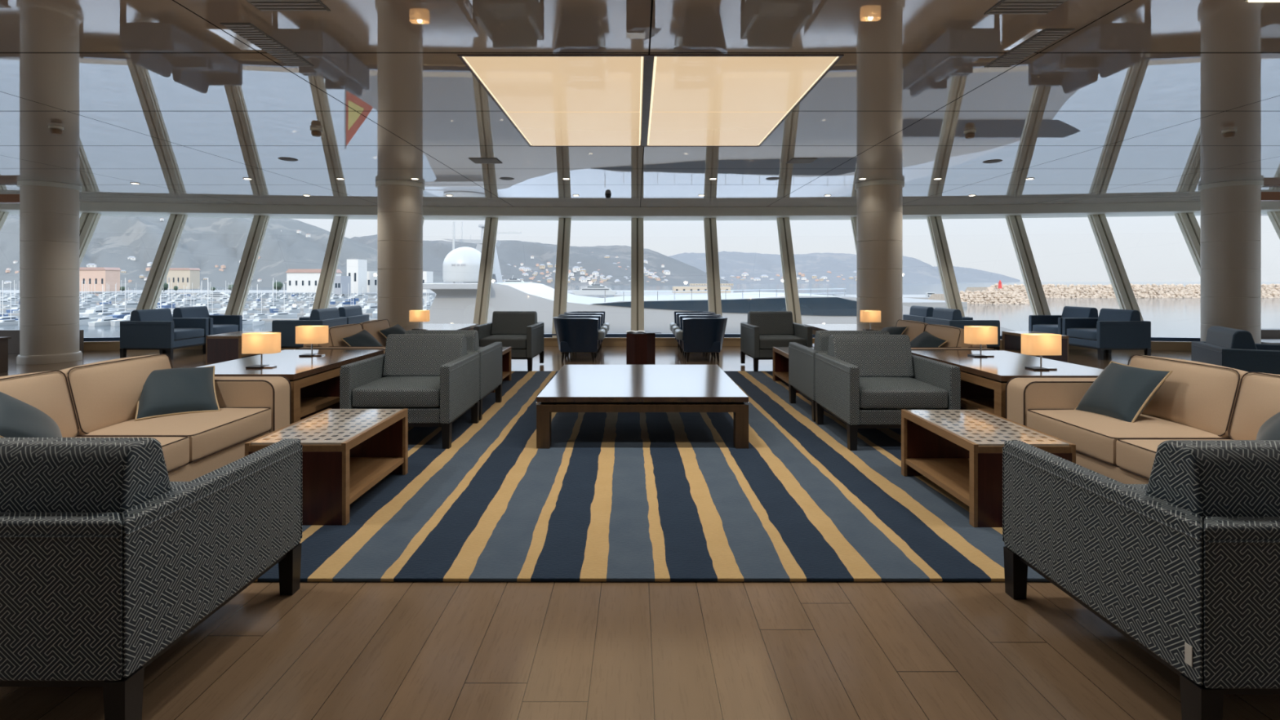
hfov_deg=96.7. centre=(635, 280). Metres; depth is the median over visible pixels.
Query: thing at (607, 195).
dome camera
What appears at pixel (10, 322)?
boat
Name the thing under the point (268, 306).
boat
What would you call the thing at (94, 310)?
motor boat
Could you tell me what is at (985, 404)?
shelf
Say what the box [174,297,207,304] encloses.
motor boat
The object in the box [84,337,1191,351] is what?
baseboard
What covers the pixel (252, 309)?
motor boat
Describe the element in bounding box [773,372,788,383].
shelf
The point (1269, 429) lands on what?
throw pillow
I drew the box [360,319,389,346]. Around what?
cushion
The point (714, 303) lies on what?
trim
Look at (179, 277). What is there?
building
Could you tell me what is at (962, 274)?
hill
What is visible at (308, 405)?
shelf
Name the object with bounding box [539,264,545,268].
house
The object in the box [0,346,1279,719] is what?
floor
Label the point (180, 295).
motor boat
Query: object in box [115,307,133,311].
motor boat
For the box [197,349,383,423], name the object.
console table
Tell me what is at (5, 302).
motor boat
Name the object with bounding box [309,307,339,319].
cushion
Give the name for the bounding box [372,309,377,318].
motor boat
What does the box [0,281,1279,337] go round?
sea
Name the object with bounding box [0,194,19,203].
trim
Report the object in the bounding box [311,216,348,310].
trim
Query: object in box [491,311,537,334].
cushion
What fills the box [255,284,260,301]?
boat
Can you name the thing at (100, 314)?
boat
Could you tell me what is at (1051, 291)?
breakwater
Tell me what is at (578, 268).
house
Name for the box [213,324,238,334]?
seat cushion
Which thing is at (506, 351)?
side table
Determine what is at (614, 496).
area rug
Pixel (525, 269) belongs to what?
house
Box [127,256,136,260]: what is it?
house
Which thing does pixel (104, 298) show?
motor boat
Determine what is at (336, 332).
cushion
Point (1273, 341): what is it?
countertop
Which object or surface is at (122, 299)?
pontoon
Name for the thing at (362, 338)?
throw pillow
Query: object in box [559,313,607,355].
tub chair
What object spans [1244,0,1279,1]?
panel
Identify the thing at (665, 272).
house
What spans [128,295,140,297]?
boat
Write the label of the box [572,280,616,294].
motor yacht
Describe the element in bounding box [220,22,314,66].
ceiling vent
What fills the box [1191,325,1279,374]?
armchair
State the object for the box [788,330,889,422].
armchair
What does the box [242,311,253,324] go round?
boat
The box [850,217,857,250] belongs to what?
trim
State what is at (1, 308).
pontoon
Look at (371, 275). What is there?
building
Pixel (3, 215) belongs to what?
trim
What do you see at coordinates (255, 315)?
boat
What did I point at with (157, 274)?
trim
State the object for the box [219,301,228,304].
boat
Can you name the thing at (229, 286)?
tree
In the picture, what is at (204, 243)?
hill
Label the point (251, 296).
boat
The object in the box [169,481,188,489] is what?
seat cushion
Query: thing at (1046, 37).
ceiling vent
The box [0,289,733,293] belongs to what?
land
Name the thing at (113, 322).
motor boat
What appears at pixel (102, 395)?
cushion
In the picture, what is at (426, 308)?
boat
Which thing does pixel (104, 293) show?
motor boat
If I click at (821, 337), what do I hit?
cushion
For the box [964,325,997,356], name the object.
table lamp
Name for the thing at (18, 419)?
throw pillow
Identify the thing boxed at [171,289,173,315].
boat
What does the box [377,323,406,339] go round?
throw pillow
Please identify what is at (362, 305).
boat
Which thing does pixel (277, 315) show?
boat
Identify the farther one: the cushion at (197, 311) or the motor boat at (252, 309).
the motor boat at (252, 309)
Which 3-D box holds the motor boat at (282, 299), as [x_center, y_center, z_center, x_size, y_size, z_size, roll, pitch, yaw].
[-266.135,13.722,428.579,3.782,3.290,12.494,0,0,2]
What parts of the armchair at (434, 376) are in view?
arm, seat frame, rail, leg, arm, leg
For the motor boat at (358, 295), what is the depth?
493.67 m
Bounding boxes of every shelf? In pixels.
[241,353,253,356]
[300,396,339,417]
[349,457,404,504]
[502,371,510,379]
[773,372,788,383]
[905,458,968,506]
[960,398,994,413]
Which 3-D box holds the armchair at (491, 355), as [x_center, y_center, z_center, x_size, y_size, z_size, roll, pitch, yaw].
[-1.835,0.875,5.618,0.838,0.813,0.848,0,0,0]
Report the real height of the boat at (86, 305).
13.369 m
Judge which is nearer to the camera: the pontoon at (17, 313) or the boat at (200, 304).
the pontoon at (17, 313)
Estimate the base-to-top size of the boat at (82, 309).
15.355 m
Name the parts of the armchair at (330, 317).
rail, arm, arm, frame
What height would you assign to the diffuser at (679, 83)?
0.030 m
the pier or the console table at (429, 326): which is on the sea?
the pier
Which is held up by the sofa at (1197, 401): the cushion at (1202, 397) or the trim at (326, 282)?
the cushion at (1202, 397)
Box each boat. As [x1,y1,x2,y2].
[0,280,17,320]
[0,289,8,316]
[0,293,10,297]
[0,293,17,325]
[0,299,16,304]
[3,288,19,308]
[4,280,19,301]
[5,304,19,312]
[8,283,19,297]
[9,280,19,295]
[79,280,90,312]
[79,284,97,307]
[79,296,98,301]
[79,298,96,304]
[79,306,115,316]
[79,314,102,325]
[84,306,117,312]
[88,284,113,318]
[88,293,101,297]
[88,315,119,325]
[97,293,114,298]
[97,297,107,301]
[98,284,112,307]
[98,292,115,295]
[99,298,111,304]
[104,297,121,301]
[107,277,130,318]
[109,282,116,295]
[109,293,132,297]
[110,315,130,325]
[111,284,120,308]
[115,301,137,308]
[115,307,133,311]
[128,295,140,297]
[128,298,139,301]
[157,300,175,308]
[158,295,173,301]
[164,283,173,297]
[165,297,182,303]
[170,284,184,312]
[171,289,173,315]
[173,293,187,297]
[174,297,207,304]
[176,286,193,307]
[181,282,196,299]
[192,301,204,306]
[194,282,204,295]
[200,303,220,307]
[207,277,220,314]
[208,287,224,315]
[216,280,226,301]
[217,304,227,312]
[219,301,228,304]
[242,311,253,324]
[243,311,249,317]
[247,307,257,312]
[248,285,256,297]
[248,291,270,318]
[249,302,261,308]
[250,299,260,304]
[252,317,265,325]
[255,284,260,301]
[262,292,271,295]
[262,302,281,308]
[264,280,285,304]
[265,297,275,301]
[266,284,297,318]
[269,303,279,312]
[277,282,288,295]
[277,296,290,301]
[280,282,297,308]
[281,306,300,312]
[293,284,299,297]
[299,301,313,308]
[300,297,314,301]
[303,305,312,312]
[305,288,310,303]
[329,295,343,301]
[329,297,335,304]
[335,302,343,308]
[340,301,355,304]
[345,281,359,301]
[350,293,368,298]
[357,299,364,304]
[360,287,367,307]
[361,303,377,312]
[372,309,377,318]
[422,288,429,310]
[422,304,431,307]
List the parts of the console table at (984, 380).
leg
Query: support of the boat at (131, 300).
on the sea
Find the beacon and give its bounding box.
[998,280,1001,288]
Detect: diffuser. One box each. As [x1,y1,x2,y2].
[462,56,643,111]
[505,111,641,145]
[647,111,788,145]
[649,56,839,111]
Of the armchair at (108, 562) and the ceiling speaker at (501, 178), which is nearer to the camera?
the armchair at (108, 562)
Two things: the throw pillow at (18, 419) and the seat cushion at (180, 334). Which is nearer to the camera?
the throw pillow at (18, 419)
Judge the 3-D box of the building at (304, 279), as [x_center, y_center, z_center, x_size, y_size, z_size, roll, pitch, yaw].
[-367.501,0.120,650.000,53.000,26.360,22.000,0,0,0]
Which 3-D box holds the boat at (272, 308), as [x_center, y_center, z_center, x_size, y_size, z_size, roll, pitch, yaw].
[-174.828,6.986,274.254,4.041,16.872,13.320,0,0,-29]
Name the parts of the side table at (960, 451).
corner post, panel, corner post, frame, panel, corner post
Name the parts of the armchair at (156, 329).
leg, arm, leg, rail, leg, seat frame, arm, leg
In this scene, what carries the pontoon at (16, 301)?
on the sea
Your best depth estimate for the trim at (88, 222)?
11.39 m
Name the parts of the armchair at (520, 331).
arm, seat frame, rail, leg, arm, leg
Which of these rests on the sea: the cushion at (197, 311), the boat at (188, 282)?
the boat at (188, 282)
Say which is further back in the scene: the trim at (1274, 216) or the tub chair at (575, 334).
the trim at (1274, 216)
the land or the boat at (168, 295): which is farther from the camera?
the land
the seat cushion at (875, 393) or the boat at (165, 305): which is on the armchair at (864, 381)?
the seat cushion at (875, 393)
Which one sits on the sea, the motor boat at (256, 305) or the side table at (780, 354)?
the motor boat at (256, 305)
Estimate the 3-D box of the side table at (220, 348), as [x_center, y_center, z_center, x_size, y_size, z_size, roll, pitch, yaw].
[-6.520,1.084,9.380,0.530,0.430,0.811,0,0,0]
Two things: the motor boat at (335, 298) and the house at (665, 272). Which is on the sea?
the motor boat at (335, 298)
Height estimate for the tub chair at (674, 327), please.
0.702 m
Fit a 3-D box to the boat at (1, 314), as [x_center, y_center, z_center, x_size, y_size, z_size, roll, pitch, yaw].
[-260.873,9.580,233.318,2.764,11.543,9.113,0,0,-18]
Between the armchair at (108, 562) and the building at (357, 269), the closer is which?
the armchair at (108, 562)
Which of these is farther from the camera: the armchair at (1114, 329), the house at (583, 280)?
the house at (583, 280)
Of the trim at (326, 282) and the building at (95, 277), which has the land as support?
the building at (95, 277)
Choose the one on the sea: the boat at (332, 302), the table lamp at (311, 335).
the boat at (332, 302)
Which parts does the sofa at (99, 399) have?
arm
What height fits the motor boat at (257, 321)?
2.609 m
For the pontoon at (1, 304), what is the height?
0.700 m
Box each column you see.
[16,180,82,364]
[375,179,424,326]
[854,179,904,327]
[1198,179,1263,343]
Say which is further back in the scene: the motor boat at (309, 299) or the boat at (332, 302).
the motor boat at (309, 299)
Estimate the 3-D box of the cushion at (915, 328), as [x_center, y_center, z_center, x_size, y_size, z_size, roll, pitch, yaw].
[3.275,0.682,6.728,0.257,0.413,0.719,0,0,0]
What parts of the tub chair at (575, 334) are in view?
leg, leg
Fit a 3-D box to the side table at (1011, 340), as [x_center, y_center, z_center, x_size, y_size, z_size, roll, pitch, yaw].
[6.560,1.084,9.380,0.530,0.430,0.811,0,0,0]
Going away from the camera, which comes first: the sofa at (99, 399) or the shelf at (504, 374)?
the sofa at (99, 399)
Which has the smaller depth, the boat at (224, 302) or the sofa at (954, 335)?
the sofa at (954, 335)
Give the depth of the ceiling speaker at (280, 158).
7.26 m
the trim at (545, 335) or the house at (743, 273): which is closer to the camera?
the trim at (545, 335)
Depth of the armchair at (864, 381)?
4.50 m
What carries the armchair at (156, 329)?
on the floor
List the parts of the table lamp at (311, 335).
lamp shade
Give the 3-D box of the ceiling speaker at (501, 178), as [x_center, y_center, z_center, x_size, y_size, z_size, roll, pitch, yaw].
[-1.960,-1.546,8.640,0.220,0.005,0.220,0,0,0]
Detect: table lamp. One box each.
[241,332,280,368]
[295,325,328,356]
[408,310,429,329]
[860,310,880,330]
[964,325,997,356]
[1021,333,1061,370]
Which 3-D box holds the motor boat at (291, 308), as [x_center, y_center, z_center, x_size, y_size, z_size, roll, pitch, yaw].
[-164.982,13.743,273.820,3.726,3.242,12.311,0,0,-2]
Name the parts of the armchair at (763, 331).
leg, arm, leg, rail, seat frame, arm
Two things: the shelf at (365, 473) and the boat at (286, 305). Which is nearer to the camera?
the shelf at (365, 473)
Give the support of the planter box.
on the floor
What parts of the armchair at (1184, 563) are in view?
leg, arm, rail, leg, frame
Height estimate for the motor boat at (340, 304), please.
2.899 m
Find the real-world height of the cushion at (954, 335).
0.413 m
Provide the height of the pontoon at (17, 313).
0.700 m
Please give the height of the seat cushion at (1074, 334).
0.179 m
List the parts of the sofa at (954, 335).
arm, frame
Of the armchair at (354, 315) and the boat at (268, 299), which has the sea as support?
the boat at (268, 299)
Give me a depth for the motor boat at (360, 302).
362.41 m
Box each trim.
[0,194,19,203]
[0,211,8,230]
[79,213,101,266]
[84,333,1200,342]
[135,214,187,310]
[224,215,270,315]
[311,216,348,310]
[473,217,498,324]
[551,217,571,337]
[631,217,644,331]
[703,217,722,316]
[776,217,801,324]
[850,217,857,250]
[926,216,964,316]
[1004,215,1050,315]
[1087,214,1143,320]
[1173,213,1200,277]
[1261,191,1279,201]
[1266,211,1279,239]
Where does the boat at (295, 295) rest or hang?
on the sea
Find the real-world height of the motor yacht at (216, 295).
9.679 m
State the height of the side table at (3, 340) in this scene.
0.494 m
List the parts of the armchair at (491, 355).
frame, leg, arm, rail, leg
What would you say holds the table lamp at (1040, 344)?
on the console table at (984, 380)
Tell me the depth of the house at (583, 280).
1978.41 m
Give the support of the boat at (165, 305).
on the sea
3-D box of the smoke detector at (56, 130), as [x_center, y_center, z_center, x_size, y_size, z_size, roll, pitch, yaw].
[-5.830,-1.512,5.720,0.110,0.074,0.110,0,0,0]
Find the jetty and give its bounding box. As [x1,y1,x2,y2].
[928,290,1030,304]
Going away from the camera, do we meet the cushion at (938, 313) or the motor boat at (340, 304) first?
the cushion at (938, 313)
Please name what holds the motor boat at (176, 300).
on the sea
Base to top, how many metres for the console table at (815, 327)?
0.616 m
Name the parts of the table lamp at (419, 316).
lamp shade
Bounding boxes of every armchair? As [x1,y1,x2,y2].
[0,437,302,719]
[120,308,208,359]
[164,306,242,353]
[271,307,346,348]
[302,305,368,324]
[339,333,479,448]
[404,329,502,420]
[473,311,544,371]
[740,311,812,371]
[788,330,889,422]
[814,334,960,450]
[902,305,968,322]
[924,307,999,350]
[1002,440,1279,719]
[1028,306,1106,353]
[1062,308,1151,359]
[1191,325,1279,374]
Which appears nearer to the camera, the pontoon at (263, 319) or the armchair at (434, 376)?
the armchair at (434, 376)
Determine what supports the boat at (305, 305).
on the sea
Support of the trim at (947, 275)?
attached to the wall
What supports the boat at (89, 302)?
on the sea
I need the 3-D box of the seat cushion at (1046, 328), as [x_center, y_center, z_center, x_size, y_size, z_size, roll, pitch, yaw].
[7.897,0.915,10.580,0.610,0.179,0.684,0,0,0]
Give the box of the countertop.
[1261,338,1279,344]
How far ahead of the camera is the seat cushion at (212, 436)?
3.31 m
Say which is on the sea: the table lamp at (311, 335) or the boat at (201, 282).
the boat at (201, 282)
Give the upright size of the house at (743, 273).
28.024 m
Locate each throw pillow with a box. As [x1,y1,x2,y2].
[0,391,62,437]
[134,365,220,420]
[340,328,382,346]
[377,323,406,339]
[880,326,908,334]
[910,330,947,346]
[1074,360,1172,422]
[1255,412,1279,439]
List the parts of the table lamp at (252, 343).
lamp shade, stem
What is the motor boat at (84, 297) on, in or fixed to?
on the sea
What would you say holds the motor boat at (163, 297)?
on the sea
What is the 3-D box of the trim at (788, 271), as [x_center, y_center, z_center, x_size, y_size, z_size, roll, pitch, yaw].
[3.204,-0.125,11.890,0.269,2.550,1.252,0,0,0]
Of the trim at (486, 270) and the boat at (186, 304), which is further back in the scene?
the boat at (186, 304)
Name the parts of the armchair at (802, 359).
leg, rail, arm, leg, frame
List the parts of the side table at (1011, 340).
corner post, panel, frame, panel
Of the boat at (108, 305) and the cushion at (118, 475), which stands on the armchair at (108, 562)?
the cushion at (118, 475)
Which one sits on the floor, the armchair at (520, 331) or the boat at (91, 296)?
the armchair at (520, 331)
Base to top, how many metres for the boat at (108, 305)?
13.203 m
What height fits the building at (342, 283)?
17.894 m
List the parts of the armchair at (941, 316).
frame, arm, arm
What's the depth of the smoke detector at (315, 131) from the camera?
5.77 m
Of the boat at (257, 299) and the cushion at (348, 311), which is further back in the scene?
the boat at (257, 299)
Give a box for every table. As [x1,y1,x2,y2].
[0,337,11,372]
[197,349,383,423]
[205,331,271,363]
[244,408,408,524]
[401,324,479,330]
[479,346,511,392]
[536,364,749,448]
[626,331,655,364]
[773,346,813,392]
[804,324,884,346]
[901,408,1075,527]
[911,350,1103,417]
[1001,331,1068,362]
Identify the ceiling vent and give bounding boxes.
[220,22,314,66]
[245,0,330,11]
[468,158,502,163]
[786,158,817,163]
[983,28,1075,67]
[984,0,1067,14]
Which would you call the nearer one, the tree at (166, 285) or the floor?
the floor
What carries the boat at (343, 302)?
on the sea
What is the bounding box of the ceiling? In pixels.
[0,0,1279,215]
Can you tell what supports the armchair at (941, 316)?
on the floor
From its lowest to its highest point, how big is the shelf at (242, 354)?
0.030 m
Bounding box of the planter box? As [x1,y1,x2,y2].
[1261,328,1279,338]
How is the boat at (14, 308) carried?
on the sea
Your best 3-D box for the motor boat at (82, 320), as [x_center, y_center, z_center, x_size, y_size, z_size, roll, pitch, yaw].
[-191.492,13.471,196.390,4.422,3.848,14.611,0,0,21]
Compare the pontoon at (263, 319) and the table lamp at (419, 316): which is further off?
the pontoon at (263, 319)
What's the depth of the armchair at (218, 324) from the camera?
10.65 m
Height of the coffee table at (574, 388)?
0.393 m
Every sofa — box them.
[0,353,291,481]
[295,319,390,353]
[895,320,995,350]
[1005,354,1279,484]
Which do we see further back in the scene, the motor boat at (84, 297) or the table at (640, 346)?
the motor boat at (84, 297)
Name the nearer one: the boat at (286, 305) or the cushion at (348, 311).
the cushion at (348, 311)
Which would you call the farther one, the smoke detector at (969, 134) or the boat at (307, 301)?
the boat at (307, 301)
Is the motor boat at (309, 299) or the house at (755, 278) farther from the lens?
the house at (755, 278)
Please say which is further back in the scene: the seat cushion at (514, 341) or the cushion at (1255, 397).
the seat cushion at (514, 341)
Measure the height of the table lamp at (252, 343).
0.262 m
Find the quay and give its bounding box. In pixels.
[832,294,967,306]
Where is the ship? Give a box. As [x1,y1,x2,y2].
[422,221,1015,335]
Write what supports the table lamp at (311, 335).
on the console table at (314, 380)
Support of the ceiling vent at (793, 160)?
in the ceiling
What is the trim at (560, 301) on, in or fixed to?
attached to the wall
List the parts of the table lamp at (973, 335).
lamp shade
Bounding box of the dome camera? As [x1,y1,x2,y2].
[604,193,611,199]
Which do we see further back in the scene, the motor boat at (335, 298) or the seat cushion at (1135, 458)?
the motor boat at (335, 298)
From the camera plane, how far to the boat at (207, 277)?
196.80 m
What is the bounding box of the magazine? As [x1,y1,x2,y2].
[626,330,644,332]
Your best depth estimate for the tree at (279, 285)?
716.18 m
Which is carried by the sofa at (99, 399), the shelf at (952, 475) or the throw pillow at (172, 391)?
the throw pillow at (172, 391)
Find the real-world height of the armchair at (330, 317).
0.813 m
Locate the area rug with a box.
[253,371,1049,582]
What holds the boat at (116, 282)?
on the sea
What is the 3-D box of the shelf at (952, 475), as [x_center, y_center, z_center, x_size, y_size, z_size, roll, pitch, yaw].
[2.020,1.182,3.360,0.510,0.030,0.750,0,0,0]
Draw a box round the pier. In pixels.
[613,293,721,297]
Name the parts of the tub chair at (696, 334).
leg, leg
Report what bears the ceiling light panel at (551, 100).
attached to the ceiling
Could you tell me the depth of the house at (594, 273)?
2139.17 m
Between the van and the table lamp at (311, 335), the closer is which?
the table lamp at (311, 335)
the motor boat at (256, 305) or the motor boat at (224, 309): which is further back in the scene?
the motor boat at (256, 305)
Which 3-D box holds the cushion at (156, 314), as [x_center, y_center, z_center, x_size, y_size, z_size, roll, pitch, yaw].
[-8.249,0.661,9.720,0.230,0.349,0.664,0,0,0]
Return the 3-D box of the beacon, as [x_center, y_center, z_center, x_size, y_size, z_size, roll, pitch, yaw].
[319.923,3.209,500.000,3.000,7.300,3.000,0,0,0]
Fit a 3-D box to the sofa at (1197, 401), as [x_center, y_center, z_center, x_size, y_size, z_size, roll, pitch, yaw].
[3.036,0.878,3.050,0.969,0.806,1.772,0,0,0]
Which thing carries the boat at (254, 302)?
on the sea
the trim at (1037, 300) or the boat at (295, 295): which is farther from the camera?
the boat at (295, 295)
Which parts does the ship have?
railing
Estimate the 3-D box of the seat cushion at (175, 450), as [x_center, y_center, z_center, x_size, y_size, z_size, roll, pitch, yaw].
[-2.790,0.920,2.752,0.757,0.198,0.706,0,0,0]
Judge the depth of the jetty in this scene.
378.05 m
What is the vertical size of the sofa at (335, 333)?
0.806 m
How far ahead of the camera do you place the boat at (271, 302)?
371.01 m
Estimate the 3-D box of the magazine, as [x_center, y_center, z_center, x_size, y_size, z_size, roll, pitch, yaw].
[-0.005,0.808,9.060,0.300,0.015,0.220,0,0,0]
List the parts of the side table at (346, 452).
panel, frame, corner post, panel, corner post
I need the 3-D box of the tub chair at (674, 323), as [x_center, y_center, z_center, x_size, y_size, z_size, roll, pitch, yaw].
[1.073,0.948,10.770,0.854,0.702,0.648,0,0,0]
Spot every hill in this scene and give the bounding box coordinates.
[0,215,463,287]
[350,234,726,284]
[668,251,941,283]
[933,266,1020,282]
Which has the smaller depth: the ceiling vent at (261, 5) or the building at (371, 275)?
the ceiling vent at (261, 5)
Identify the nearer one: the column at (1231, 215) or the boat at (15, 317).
the column at (1231, 215)
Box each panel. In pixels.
[457,54,844,146]
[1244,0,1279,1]
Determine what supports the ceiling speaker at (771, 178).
attached to the ceiling
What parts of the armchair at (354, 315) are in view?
frame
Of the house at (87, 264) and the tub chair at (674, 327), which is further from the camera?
the house at (87, 264)
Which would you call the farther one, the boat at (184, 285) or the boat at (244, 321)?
the boat at (184, 285)
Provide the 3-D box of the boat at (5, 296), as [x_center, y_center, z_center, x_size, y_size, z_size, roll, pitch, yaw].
[-553.439,7.930,503.093,3.584,14.970,11.804,0,0,2]
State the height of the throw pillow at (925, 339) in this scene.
0.347 m
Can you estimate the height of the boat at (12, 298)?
15.950 m
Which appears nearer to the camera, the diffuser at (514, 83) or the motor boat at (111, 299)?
the diffuser at (514, 83)
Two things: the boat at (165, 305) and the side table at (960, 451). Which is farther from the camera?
the boat at (165, 305)
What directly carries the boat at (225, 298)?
on the sea
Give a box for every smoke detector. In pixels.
[48,124,63,134]
[310,127,322,137]
[964,128,976,138]
[1221,128,1236,137]
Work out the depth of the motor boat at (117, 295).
495.54 m
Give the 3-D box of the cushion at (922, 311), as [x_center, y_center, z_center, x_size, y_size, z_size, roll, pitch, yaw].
[5.461,0.661,10.810,0.230,0.349,0.664,0,0,0]
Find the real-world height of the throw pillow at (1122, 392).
0.324 m
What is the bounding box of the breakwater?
[964,283,1279,297]
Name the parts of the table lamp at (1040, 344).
stem, lamp shade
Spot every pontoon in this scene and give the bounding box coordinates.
[0,304,377,306]
[0,308,303,309]
[0,312,372,315]
[16,301,377,302]
[117,318,377,320]
[121,298,376,299]
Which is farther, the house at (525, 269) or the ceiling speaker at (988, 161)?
the house at (525, 269)
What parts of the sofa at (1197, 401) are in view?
arm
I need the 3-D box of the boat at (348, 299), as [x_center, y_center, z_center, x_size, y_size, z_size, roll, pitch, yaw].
[-215.357,8.175,432.591,3.456,14.430,11.392,0,0,20]
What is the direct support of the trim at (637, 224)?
attached to the wall
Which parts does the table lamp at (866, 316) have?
lamp shade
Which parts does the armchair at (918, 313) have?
frame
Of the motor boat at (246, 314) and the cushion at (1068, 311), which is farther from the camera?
the motor boat at (246, 314)
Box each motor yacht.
[197,288,230,298]
[502,275,524,282]
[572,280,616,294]
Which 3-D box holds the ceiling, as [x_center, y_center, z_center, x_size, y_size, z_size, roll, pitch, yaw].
[0.000,-1.675,4.300,32.000,0.250,18.600,0,0,0]
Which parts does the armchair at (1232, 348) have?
frame, arm, arm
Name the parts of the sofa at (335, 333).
frame, arm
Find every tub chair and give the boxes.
[552,315,605,361]
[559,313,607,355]
[564,311,609,351]
[669,311,715,351]
[671,313,720,355]
[675,315,727,361]
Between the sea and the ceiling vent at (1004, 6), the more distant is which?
the sea
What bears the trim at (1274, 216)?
attached to the wall
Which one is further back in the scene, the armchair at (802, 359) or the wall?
the wall
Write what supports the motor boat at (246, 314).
on the sea
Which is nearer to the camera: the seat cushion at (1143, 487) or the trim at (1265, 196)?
the seat cushion at (1143, 487)
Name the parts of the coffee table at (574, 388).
leg, leg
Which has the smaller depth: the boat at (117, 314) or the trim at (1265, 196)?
the trim at (1265, 196)
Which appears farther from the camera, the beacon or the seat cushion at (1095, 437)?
the beacon
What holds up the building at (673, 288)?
on the pier
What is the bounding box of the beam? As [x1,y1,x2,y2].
[0,201,1279,220]
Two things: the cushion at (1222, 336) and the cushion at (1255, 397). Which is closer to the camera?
the cushion at (1255, 397)
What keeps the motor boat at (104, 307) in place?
on the sea
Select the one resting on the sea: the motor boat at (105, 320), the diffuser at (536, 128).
the motor boat at (105, 320)
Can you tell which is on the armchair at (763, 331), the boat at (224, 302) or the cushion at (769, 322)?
the cushion at (769, 322)
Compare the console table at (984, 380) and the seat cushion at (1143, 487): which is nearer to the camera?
the seat cushion at (1143, 487)
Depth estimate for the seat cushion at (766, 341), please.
8.04 m
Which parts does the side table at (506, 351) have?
panel, frame, corner post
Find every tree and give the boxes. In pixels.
[162,282,168,291]
[227,284,233,290]
[273,281,283,291]
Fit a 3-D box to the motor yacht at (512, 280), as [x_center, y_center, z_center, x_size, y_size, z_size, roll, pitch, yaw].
[-71.930,0.611,330.000,23.203,7.512,3.713,0,0,0]
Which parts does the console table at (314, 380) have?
leg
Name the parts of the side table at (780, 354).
corner post, panel, frame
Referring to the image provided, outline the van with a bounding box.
[925,292,935,296]
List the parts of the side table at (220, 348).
corner post, panel, frame, corner post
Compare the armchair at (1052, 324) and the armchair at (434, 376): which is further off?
the armchair at (1052, 324)
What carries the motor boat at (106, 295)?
on the sea
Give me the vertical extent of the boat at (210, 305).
14.643 m
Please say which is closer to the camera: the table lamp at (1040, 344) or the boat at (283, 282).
the table lamp at (1040, 344)
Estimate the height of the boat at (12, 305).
10.746 m
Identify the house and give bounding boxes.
[86,263,97,266]
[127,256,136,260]
[523,267,531,271]
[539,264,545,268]
[572,266,580,271]
[580,278,586,282]
[591,271,599,275]
[662,270,670,275]
[741,272,748,275]
[753,277,760,280]
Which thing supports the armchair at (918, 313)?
on the floor
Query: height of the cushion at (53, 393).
0.413 m
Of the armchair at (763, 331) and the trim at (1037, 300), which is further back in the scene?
the trim at (1037, 300)
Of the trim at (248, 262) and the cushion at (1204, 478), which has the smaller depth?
the cushion at (1204, 478)
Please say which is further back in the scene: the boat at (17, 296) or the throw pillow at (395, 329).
the boat at (17, 296)
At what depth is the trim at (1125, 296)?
11.33 m
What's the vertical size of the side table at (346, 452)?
0.430 m
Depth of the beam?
11.75 m
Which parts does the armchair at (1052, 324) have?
arm, arm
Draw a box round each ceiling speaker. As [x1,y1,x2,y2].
[278,157,297,161]
[499,177,514,180]
[765,177,780,180]
[982,160,1002,163]
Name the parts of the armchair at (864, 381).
leg, arm, leg, rail, seat frame, arm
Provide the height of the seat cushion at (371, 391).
0.179 m
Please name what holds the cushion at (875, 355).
on the armchair at (864, 381)
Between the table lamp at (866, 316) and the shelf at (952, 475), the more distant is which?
the table lamp at (866, 316)
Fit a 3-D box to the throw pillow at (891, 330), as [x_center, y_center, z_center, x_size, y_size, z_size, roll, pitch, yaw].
[3.000,0.700,6.800,0.289,0.335,0.435,0,0,-16]
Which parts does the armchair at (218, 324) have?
arm, arm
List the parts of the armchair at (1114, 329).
arm, seat frame, leg, rail, leg, arm, leg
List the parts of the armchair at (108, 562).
frame, leg, rail, arm, leg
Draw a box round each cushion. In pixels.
[0,370,77,437]
[0,437,171,515]
[59,354,171,435]
[75,436,189,471]
[83,408,271,461]
[129,308,174,328]
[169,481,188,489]
[172,306,209,317]
[173,328,204,340]
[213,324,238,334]
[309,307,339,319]
[319,323,362,346]
[337,305,362,316]
[352,376,439,407]
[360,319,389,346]
[382,333,466,376]
[404,329,479,351]
[480,334,526,349]
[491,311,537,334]
[747,311,794,334]
[759,334,805,349]
[813,330,889,351]
[827,334,914,377]
[859,377,947,408]
[896,320,928,341]
[909,305,933,316]
[925,324,970,347]
[932,307,963,319]
[1026,409,1223,464]
[1032,324,1057,333]
[1061,306,1098,317]
[1066,328,1097,340]
[1095,308,1140,328]
[1115,439,1231,478]
[1125,484,1147,493]
[1129,355,1248,437]
[1146,440,1279,519]
[1205,325,1257,349]
[1230,372,1279,439]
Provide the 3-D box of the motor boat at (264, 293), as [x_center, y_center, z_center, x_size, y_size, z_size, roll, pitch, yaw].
[-376.955,13.759,580.685,3.685,3.206,12.175,0,0,9]
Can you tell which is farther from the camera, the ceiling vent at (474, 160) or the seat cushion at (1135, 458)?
the ceiling vent at (474, 160)
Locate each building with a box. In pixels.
[79,266,120,291]
[166,267,200,288]
[285,269,342,292]
[334,275,351,293]
[346,259,367,293]
[367,271,432,292]
[671,286,730,293]
[688,283,733,285]
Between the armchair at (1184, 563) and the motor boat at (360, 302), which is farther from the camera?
the motor boat at (360, 302)
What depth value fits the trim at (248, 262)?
11.51 m

